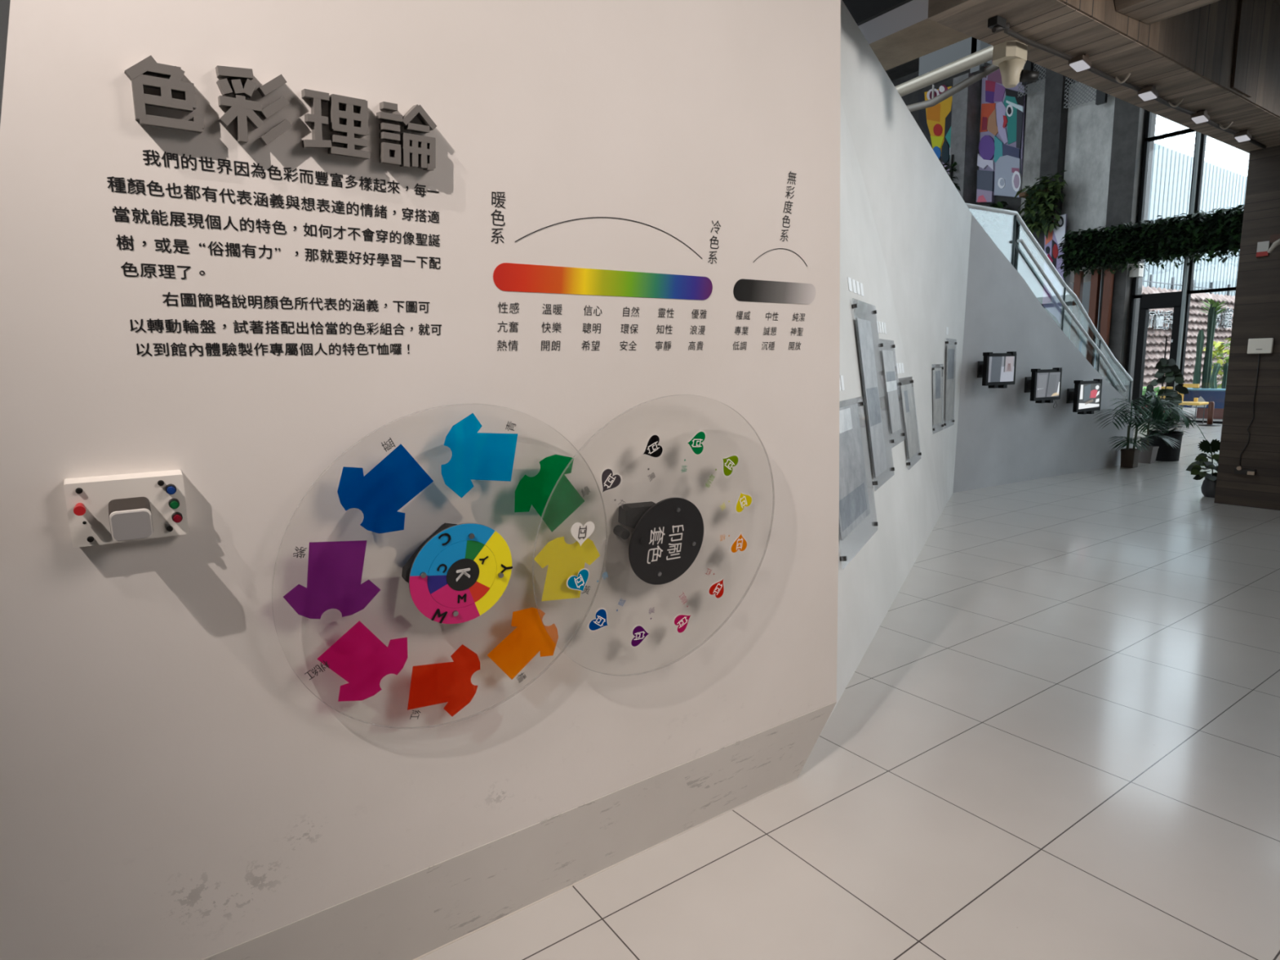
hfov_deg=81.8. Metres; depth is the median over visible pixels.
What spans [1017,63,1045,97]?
trim
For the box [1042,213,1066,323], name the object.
mural panel
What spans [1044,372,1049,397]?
picture
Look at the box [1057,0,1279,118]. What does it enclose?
ceiling
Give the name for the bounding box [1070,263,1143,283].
trim
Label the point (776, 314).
column
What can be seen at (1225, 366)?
cactus
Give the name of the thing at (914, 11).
ceiling
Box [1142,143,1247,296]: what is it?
wall
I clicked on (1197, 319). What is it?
wall tile
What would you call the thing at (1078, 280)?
column
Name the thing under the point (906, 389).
poster
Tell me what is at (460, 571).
disc
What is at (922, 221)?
wall
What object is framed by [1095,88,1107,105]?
wall panel
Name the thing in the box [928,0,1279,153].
ceiling beam
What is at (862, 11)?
ceiling
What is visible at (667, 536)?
disc
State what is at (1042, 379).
picture
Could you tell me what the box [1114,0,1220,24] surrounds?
cross beam
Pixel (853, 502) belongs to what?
picture
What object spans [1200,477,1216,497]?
pot
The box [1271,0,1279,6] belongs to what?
ceiling
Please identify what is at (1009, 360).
picture
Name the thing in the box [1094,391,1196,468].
potted palm
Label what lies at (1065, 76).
mesh panel
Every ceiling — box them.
[842,0,912,26]
[857,0,928,44]
[885,57,919,80]
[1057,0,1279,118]
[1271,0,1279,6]
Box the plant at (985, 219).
[968,200,1017,237]
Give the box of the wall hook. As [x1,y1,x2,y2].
[1266,233,1279,253]
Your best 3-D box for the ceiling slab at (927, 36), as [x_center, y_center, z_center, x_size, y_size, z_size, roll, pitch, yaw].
[0.798,-3.784,7.418,0.550,0.400,6.030,-7,11,-34]
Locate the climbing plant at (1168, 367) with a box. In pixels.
[1134,357,1189,445]
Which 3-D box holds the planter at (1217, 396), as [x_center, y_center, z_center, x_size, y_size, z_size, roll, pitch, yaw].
[15.655,-1.938,18.902,0.900,0.760,3.200,-7,11,-34]
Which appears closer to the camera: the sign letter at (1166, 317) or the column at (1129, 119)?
the column at (1129, 119)
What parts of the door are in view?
handle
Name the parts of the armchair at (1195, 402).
backrest, seat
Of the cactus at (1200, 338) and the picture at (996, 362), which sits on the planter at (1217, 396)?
the cactus at (1200, 338)
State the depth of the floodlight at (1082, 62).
5.09 m
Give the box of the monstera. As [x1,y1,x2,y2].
[1186,438,1220,497]
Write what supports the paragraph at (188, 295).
attached to the wall at (171, 788)
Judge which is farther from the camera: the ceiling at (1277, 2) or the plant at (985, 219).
the plant at (985, 219)
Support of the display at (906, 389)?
attached to the wall at (881, 557)
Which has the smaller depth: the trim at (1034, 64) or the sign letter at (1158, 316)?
the trim at (1034, 64)
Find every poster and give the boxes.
[839,403,870,541]
[856,318,887,476]
[882,350,901,433]
[900,383,919,459]
[933,368,942,425]
[945,344,955,421]
[1069,313,1083,334]
[1078,341,1081,351]
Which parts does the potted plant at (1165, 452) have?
pot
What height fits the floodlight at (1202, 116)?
0.087 m
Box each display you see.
[839,395,878,560]
[851,303,894,485]
[878,338,905,448]
[897,379,921,465]
[931,367,944,434]
[943,337,956,429]
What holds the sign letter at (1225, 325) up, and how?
attached to the wall tile
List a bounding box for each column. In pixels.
[497,302,519,351]
[541,303,562,351]
[582,305,601,351]
[619,306,639,350]
[655,308,674,350]
[688,309,706,350]
[733,311,750,350]
[761,311,778,350]
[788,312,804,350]
[949,72,981,204]
[1033,68,1072,274]
[1095,97,1146,397]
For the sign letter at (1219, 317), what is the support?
attached to the wall tile
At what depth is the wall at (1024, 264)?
21.05 m
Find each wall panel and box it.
[1020,79,1045,217]
[1061,82,1115,271]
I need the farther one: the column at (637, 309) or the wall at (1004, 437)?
the wall at (1004, 437)
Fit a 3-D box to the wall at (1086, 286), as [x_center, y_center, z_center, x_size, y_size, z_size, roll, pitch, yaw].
[12.356,-4.087,22.493,0.100,4.000,4.800,-7,11,-34]
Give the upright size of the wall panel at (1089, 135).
4.800 m
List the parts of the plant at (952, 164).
stem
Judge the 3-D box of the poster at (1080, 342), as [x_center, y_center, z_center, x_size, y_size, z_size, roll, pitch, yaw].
[12.792,-3.711,21.806,0.040,0.750,0.400,-7,11,-34]
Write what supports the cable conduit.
attached to the ceiling beam at (1053, 24)
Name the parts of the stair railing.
post, post, handrail, post, post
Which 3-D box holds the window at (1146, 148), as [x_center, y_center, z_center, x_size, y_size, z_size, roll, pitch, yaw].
[12.922,-6.495,18.171,0.130,3.850,1.150,-7,11,-34]
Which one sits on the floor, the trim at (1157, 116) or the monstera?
the monstera
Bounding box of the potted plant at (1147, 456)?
[1133,405,1173,463]
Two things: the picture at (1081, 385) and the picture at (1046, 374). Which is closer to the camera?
the picture at (1046, 374)
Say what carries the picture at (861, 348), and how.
attached to the display at (864, 331)
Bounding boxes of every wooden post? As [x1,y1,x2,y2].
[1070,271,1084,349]
[1085,268,1101,367]
[1098,267,1114,379]
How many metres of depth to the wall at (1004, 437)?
9.48 m
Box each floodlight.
[1068,53,1091,71]
[1137,84,1158,101]
[1190,109,1209,124]
[1234,129,1251,142]
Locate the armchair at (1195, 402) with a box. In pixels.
[1173,383,1208,425]
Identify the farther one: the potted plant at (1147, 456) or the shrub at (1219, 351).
the shrub at (1219, 351)
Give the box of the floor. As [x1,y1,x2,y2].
[417,422,1279,959]
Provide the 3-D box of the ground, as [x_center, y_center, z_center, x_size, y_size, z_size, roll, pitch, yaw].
[37.511,-3.025,26.157,48.400,0.100,80.000,-7,11,-34]
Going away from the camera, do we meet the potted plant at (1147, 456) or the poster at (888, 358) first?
the poster at (888, 358)
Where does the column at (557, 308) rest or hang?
attached to the wall at (171, 788)
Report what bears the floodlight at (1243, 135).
attached to the ceiling beam at (1053, 24)
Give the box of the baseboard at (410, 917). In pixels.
[200,701,836,959]
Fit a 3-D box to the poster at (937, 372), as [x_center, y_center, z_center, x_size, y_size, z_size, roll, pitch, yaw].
[3.075,-0.869,7.636,0.443,0.570,0.209,-7,11,-34]
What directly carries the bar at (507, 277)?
attached to the wall at (171, 788)
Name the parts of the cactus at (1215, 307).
stem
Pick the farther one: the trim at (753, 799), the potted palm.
the potted palm
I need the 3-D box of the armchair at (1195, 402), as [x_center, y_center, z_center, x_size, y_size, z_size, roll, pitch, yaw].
[13.013,-1.801,17.543,0.610,0.940,0.640,-7,11,-34]
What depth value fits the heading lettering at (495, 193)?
1.57 m
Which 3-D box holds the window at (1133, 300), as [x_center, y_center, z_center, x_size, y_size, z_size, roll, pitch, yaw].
[12.725,-3.132,19.064,0.130,3.140,0.240,-7,11,-34]
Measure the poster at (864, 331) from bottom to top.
1.000 m
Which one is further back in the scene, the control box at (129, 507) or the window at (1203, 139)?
the window at (1203, 139)
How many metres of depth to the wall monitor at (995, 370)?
8.85 m
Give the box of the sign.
[1256,240,1270,257]
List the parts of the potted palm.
stem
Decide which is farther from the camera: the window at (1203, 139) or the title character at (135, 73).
the window at (1203, 139)
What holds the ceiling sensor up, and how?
attached to the ceiling beam at (1053, 24)
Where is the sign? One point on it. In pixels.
(1263, 247)
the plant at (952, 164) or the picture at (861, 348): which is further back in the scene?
the plant at (952, 164)
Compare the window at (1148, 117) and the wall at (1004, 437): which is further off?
the window at (1148, 117)
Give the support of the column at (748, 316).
attached to the wall at (171, 788)
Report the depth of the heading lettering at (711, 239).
1.92 m
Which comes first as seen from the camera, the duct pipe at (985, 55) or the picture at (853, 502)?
the picture at (853, 502)
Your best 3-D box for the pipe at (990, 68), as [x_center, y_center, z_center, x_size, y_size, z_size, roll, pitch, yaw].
[3.843,-7.801,9.519,0.250,5.590,2.417,-7,10,-32]
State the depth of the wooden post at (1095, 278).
19.16 m
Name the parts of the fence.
post, post, rail, post, post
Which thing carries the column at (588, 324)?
attached to the wall at (171, 788)
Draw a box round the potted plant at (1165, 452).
[1141,404,1206,461]
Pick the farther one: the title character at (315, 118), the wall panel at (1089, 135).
the wall panel at (1089, 135)
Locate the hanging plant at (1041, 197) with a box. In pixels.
[1014,170,1067,239]
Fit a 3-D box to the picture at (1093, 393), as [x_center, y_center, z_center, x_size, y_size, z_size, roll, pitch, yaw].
[6.130,-1.166,9.990,0.194,0.112,0.001,-6,10,-31]
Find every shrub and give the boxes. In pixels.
[1141,386,1183,413]
[1200,337,1231,388]
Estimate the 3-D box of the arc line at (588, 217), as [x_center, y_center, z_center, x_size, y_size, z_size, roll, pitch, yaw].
[-0.053,-0.581,1.753,0.532,0.075,0.013,-7,11,-34]
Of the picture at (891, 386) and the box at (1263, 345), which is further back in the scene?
the box at (1263, 345)
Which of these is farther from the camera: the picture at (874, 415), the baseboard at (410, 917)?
the picture at (874, 415)
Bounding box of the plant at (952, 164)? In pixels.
[942,154,960,191]
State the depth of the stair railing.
9.82 m
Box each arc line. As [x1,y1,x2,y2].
[515,217,702,258]
[753,248,807,266]
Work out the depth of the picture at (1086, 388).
9.90 m
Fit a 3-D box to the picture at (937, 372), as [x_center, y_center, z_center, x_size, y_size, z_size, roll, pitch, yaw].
[3.082,-0.985,7.640,0.013,0.285,0.282,4,10,32]
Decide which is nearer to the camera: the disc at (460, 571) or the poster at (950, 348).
the disc at (460, 571)
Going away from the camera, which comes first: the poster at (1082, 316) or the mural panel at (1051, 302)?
the mural panel at (1051, 302)
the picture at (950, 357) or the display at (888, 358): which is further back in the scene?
the picture at (950, 357)
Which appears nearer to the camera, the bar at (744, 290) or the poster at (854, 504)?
the bar at (744, 290)
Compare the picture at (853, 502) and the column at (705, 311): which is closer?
the column at (705, 311)
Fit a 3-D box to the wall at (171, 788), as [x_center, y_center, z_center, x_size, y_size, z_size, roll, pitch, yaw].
[-0.272,-0.341,1.726,2.776,3.360,0.659,-7,11,-34]
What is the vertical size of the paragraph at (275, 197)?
0.202 m
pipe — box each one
[894,45,993,97]
[906,63,999,111]
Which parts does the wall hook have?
plate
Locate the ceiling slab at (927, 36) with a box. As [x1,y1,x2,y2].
[869,17,970,71]
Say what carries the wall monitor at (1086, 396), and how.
attached to the wall at (1004, 437)
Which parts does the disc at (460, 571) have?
hub plate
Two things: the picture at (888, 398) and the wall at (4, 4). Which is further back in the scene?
the picture at (888, 398)
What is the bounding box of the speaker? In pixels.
[918,36,991,84]
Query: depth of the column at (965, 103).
21.65 m
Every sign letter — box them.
[1147,311,1155,327]
[1153,310,1164,328]
[1161,310,1172,329]
[1215,307,1223,328]
[1221,306,1233,328]
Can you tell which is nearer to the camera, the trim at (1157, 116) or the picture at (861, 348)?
the picture at (861, 348)
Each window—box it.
[1124,295,1142,404]
[1132,128,1196,297]
[1144,110,1151,141]
[1176,287,1235,423]
[1186,133,1235,293]
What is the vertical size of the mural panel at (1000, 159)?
4.430 m
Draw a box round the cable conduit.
[987,15,1266,148]
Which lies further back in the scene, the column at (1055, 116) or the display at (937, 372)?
the column at (1055, 116)
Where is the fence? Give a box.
[1142,274,1235,296]
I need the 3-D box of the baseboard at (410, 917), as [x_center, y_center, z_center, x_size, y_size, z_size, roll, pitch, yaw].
[-0.378,1.147,2.147,2.775,0.288,0.054,-7,11,-34]
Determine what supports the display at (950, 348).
attached to the wall at (922, 221)
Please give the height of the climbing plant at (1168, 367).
1.587 m
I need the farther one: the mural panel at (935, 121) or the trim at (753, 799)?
the mural panel at (935, 121)
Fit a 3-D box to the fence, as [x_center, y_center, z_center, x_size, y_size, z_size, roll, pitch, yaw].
[21.314,-7.030,27.299,20.800,0.470,0.070,-7,11,-34]
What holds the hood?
attached to the ceiling sensor
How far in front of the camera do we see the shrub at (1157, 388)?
21.32 m
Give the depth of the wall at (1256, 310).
7.70 m
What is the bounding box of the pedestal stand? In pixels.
[1197,401,1221,426]
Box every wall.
[0,0,10,124]
[0,0,840,959]
[820,97,939,733]
[840,0,971,516]
[891,62,1156,404]
[952,213,1135,493]
[1069,280,1101,357]
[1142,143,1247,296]
[1214,145,1279,510]
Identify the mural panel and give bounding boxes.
[918,84,952,174]
[976,59,1025,202]
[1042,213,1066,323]
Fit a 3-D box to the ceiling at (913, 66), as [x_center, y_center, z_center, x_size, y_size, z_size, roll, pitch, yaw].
[7.474,-10.966,10.545,17.200,0.200,29.400,-7,11,-34]
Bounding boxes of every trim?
[413,777,797,959]
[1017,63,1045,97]
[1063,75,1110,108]
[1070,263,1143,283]
[1154,115,1249,177]
[1173,131,1201,391]
[1231,0,1261,97]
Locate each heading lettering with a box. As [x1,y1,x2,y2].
[490,191,505,243]
[708,220,720,263]
[780,170,796,241]
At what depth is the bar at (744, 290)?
2.09 m
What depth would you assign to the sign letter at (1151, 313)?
23.43 m
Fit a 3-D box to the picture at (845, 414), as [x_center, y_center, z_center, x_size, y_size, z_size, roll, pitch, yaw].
[1.129,-0.329,4.070,0.017,0.119,0.330,3,10,27]
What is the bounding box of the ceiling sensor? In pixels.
[992,40,1039,88]
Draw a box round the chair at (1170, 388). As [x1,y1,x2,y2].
[1160,386,1173,398]
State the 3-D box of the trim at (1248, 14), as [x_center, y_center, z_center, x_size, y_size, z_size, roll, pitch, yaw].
[4.826,-3.518,5.890,0.400,0.810,0.035,-7,11,-34]
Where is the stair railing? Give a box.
[964,202,1133,401]
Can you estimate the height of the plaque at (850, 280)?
0.085 m
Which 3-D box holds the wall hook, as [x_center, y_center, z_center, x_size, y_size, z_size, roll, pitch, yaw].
[6.422,-2.378,7.425,0.105,0.188,0.160,-7,11,-34]
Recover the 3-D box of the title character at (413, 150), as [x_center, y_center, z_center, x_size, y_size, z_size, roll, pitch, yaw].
[-0.447,-0.661,1.418,0.108,0.115,0.045,-7,11,-34]
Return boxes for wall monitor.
[977,351,1016,388]
[1024,367,1062,408]
[1066,378,1102,414]
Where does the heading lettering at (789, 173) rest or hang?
attached to the wall at (171, 788)
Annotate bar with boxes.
[493,262,712,300]
[733,279,815,304]
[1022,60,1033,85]
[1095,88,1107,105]
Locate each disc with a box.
[274,407,599,719]
[553,395,752,659]
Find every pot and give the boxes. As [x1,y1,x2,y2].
[1120,448,1140,468]
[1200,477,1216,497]
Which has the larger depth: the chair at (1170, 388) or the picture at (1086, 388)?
the chair at (1170, 388)
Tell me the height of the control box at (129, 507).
0.120 m
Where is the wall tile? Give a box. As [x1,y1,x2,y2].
[1141,285,1235,397]
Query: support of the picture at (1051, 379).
attached to the wall monitor at (1044, 386)
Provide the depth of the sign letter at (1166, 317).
24.16 m
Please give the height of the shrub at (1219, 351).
2.239 m
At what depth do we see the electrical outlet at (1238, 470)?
7.87 m
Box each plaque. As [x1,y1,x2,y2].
[839,375,844,391]
[847,276,863,296]
[875,320,886,333]
[895,363,904,373]
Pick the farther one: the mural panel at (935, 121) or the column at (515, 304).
the mural panel at (935, 121)
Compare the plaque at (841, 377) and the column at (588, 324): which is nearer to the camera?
the column at (588, 324)
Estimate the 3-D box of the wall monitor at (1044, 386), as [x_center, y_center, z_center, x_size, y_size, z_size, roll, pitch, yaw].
[5.136,-1.178,9.518,0.591,0.521,0.262,-6,10,-31]
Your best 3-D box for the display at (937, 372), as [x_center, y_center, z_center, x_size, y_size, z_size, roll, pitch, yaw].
[3.069,-0.851,7.684,0.110,0.700,0.600,4,10,32]
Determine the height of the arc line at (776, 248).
0.045 m
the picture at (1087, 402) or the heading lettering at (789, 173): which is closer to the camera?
the heading lettering at (789, 173)
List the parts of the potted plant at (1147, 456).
pot, stem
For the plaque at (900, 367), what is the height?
0.085 m
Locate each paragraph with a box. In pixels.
[106,149,440,279]
[129,292,441,356]
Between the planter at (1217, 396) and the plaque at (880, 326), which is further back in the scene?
the planter at (1217, 396)
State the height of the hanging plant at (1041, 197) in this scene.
1.683 m
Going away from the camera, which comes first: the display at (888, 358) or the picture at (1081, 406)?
the display at (888, 358)
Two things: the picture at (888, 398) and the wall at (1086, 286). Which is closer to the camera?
the picture at (888, 398)
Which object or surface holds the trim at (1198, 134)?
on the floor
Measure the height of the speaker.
0.500 m
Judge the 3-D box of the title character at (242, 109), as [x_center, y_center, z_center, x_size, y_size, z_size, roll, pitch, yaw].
[-0.661,-0.639,1.268,0.112,0.118,0.046,-7,11,-34]
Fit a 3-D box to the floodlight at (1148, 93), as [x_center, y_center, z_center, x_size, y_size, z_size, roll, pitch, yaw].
[3.932,-3.002,5.721,0.132,0.087,0.100,-7,11,-34]
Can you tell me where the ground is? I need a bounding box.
[1140,407,1222,421]
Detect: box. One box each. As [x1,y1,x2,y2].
[63,469,188,547]
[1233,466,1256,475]
[1239,337,1274,465]
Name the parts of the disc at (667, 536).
hub plate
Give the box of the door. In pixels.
[1133,293,1182,418]
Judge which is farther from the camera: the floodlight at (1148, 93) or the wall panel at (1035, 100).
the wall panel at (1035, 100)
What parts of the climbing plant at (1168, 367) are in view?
pot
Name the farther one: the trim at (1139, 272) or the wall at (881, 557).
the trim at (1139, 272)
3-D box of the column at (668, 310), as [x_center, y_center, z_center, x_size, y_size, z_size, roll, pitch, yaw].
[0.064,-0.389,1.910,0.052,0.106,0.019,-7,11,-34]
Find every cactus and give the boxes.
[1192,329,1204,388]
[1200,297,1227,388]
[1209,363,1221,388]
[1221,362,1228,388]
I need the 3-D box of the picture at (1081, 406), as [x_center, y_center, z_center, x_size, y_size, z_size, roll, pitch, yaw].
[6.059,-1.006,9.969,0.511,0.083,0.001,-6,10,-31]
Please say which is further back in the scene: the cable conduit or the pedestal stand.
the pedestal stand
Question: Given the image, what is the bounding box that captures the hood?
[1019,69,1039,82]
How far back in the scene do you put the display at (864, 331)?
4.83 m
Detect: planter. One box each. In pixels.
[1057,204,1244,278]
[1180,387,1226,418]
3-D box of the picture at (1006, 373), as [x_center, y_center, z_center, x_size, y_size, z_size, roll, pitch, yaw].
[4.435,-1.280,8.927,0.271,0.180,0.001,-6,10,-31]
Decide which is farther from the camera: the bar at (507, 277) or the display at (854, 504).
the display at (854, 504)
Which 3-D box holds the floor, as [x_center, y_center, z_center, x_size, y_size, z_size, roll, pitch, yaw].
[3.254,0.210,9.120,27.600,0.100,29.000,-7,11,-34]
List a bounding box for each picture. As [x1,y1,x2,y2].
[839,408,852,433]
[839,482,866,531]
[856,317,875,477]
[866,386,881,426]
[885,371,895,382]
[885,380,897,391]
[887,392,892,433]
[903,390,909,413]
[935,370,940,399]
[946,348,954,379]
[990,356,1002,382]
[1000,366,1013,382]
[1004,355,1013,372]
[1037,374,1047,397]
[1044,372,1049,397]
[1047,374,1056,394]
[1078,403,1099,408]
[1080,384,1083,399]
[1083,384,1090,401]
[1084,399,1093,404]
[1089,389,1097,398]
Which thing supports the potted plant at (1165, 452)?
on the floor
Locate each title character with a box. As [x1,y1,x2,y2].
[124,55,204,133]
[215,65,292,145]
[301,88,370,159]
[376,101,436,170]
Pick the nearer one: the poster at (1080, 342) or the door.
the door
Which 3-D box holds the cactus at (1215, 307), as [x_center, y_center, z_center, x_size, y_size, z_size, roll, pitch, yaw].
[15.193,-3.650,19.704,0.298,2.398,0.691,-7,11,-34]

